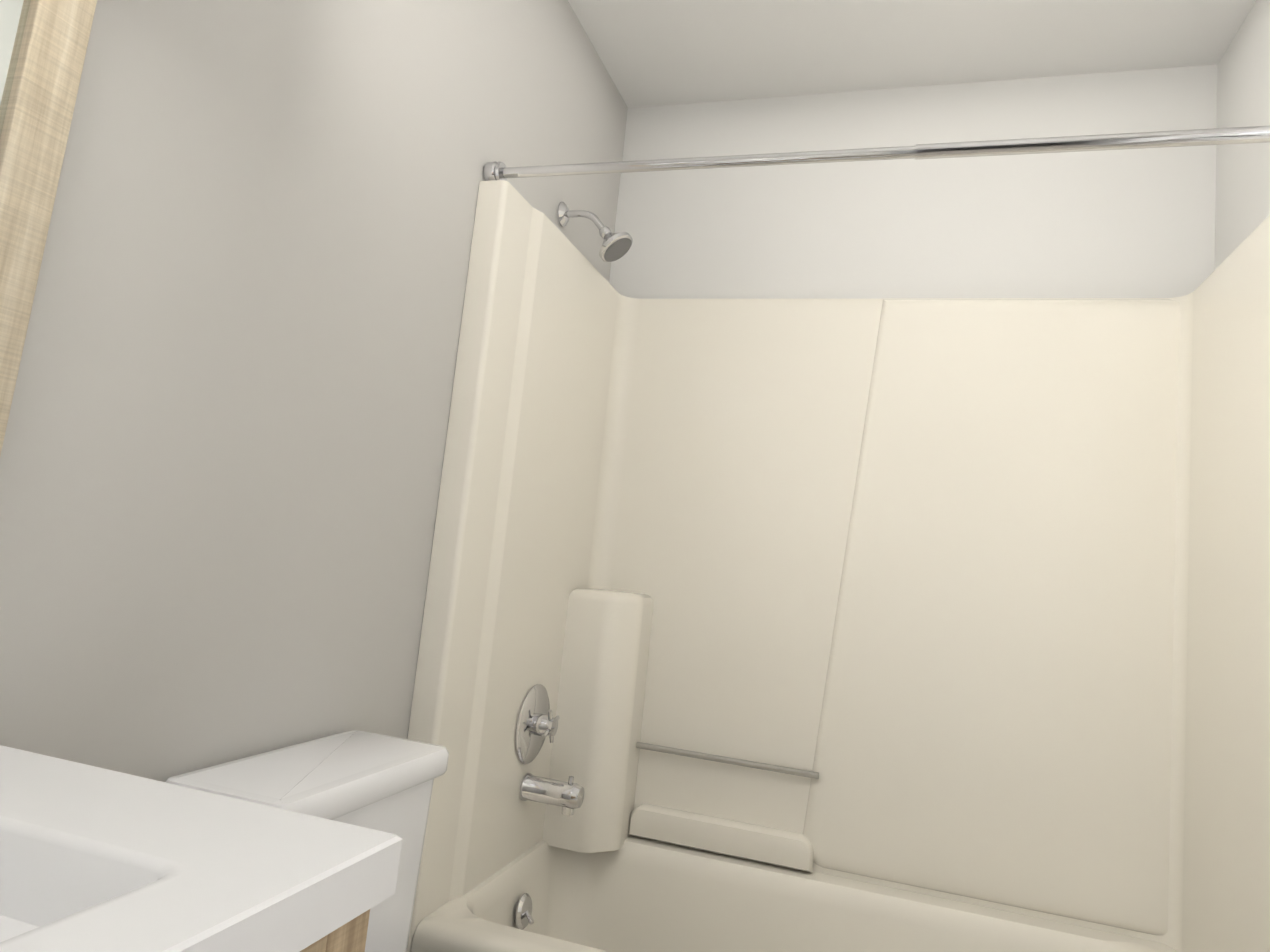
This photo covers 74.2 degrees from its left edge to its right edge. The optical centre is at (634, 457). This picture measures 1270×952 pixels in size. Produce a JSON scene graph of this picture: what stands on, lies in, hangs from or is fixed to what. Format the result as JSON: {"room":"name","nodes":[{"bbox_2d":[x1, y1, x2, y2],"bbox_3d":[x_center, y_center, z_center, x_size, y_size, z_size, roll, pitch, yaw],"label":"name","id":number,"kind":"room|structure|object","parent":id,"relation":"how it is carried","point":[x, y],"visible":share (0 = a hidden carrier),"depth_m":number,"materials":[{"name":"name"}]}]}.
{"room":"bathroom","nodes":[
{"label":"bathroom","id":0,"kind":"room"},
{"bbox_2d":[0,0,627,781],"bbox_3d":[-0.762,-0.127,0.590,0.120,2.450,4.050,3,-8,18],"label":"wall","id":1,"kind":"structure","parent":0,"point":[222,454],"depth_m":1.15,"materials":[{"name":"grey paint"}]},
{"bbox_2d":[0,0,96,455],"bbox_3d":[-0.662,-0.349,0.583,0.044,0.744,0.550,3,-8,18],"label":"mirror","id":2,"kind":"object","parent":1,"relation":"attached to","point":[43,46],"visible":1,"depth_m":0.81,"materials":[{"name":"beige wood"}]},
{"bbox_2d":[557,202,632,261],"bbox_3d":[-0.097,-0.557,2.065,0.191,0.152,0.090,3,-8,18],"label":"shower head","id":3,"kind":"object","parent":1,"relation":"attached to","point":[615,246],"visible":1,"depth_m":2.05},
{"bbox_2d":[483,126,1269,180],"bbox_3d":[0.420,-0.542,1.498,1.522,0.049,0.046,3,-8,18],"label":"shower curtain rod","id":4,"kind":"object","parent":1,"relation":"attached to","point":[1102,142],"visible":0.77,"depth_m":1.46,"materials":[{"name":"silver metal"}]},
{"bbox_2d":[568,0,1255,107],"bbox_3d":[0.146,-1.339,0.497,1.764,0.100,4.050,3,-8,18],"label":"ceiling","id":5,"kind":"structure","parent":0,"point":[659,52],"depth_m":2.09,"materials":[{"name":"white paint"}]},
{"bbox_2d":[609,64,1216,298],"bbox_3d":[0.598,0.212,2.193,1.524,2.450,0.120,3,-8,18],"label":"wall","id":6,"kind":"structure","parent":0,"point":[1131,223],"depth_m":2.21,"materials":[{"name":"white paint"}]},
{"bbox_2d":[1215,0,1269,268],"bbox_3d":[0.800,-0.033,0.087,0.120,2.450,4.050,3,-8,18],"label":"wall","id":7,"kind":"structure","parent":0,"point":[1242,207],"depth_m":1.86,"materials":[{"name":"white paint"}]},
{"bbox_3d":[-0.108,1.179,0.179,1.764,0.100,4.050,3,-8,18],"label":"floor","id":8,"kind":"structure","parent":0,"visible":0},
{"bbox_2d":[0,745,401,951],"bbox_3d":[-0.542,0.626,0.380,0.506,0.955,0.658,3,-8,18],"label":"bathroom vanity","id":9,"kind":"object","parent":8,"relation":"on","point":[94,859],"visible":1,"depth_m":0.59,"materials":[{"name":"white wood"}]},
{"bbox_2d":[165,730,448,951],"bbox_3d":[-0.213,0.827,1.041,0.736,0.787,0.394,3,-8,18],"label":"toilet","id":10,"kind":"object","parent":8,"relation":"on","point":[378,782],"visible":0.33,"depth_m":1.17,"materials":[{"name":"white ceramic"}]},
{"bbox_2d":[407,180,1269,951],"bbox_3d":[0.433,0.448,1.722,1.521,1.834,0.793,3,-8,18],"label":"shower","id":11,"kind":"object","parent":8,"relation":"on","point":[877,624],"visible":1,"depth_m":1.95,"materials":[{"name":"white plastic"}]},
{"bbox_2d":[516,893,533,929],"bbox_3d":[-0.231,0.994,1.831,0.037,0.072,0.072,3,-8,18],"label":"overflow drain cover","id":12,"kind":"object","parent":11,"relation":"attached to","point":[524,918],"visible":0.98,"depth_m":1.82,"materials":[{"name":"silver metal"}]},
{"bbox_2d":[516,684,559,763],"bbox_3d":[-0.208,0.612,1.915,0.057,0.176,0.176,3,-8,18],"label":"tub valve","id":13,"kind":"object","parent":11,"relation":"attached to","point":[537,723],"visible":1,"depth_m":1.90,"materials":[{"name":"silver metal"}]},
{"bbox_2d":[520,773,583,815],"bbox_3d":[-0.184,0.753,1.886,0.137,0.080,0.060,3,-8,18],"label":"tub spout","id":14,"kind":"object","parent":11,"relation":"attached to","point":[568,797],"visible":1,"depth_m":1.87,"materials":[{"name":"silver metal"}]}
]}

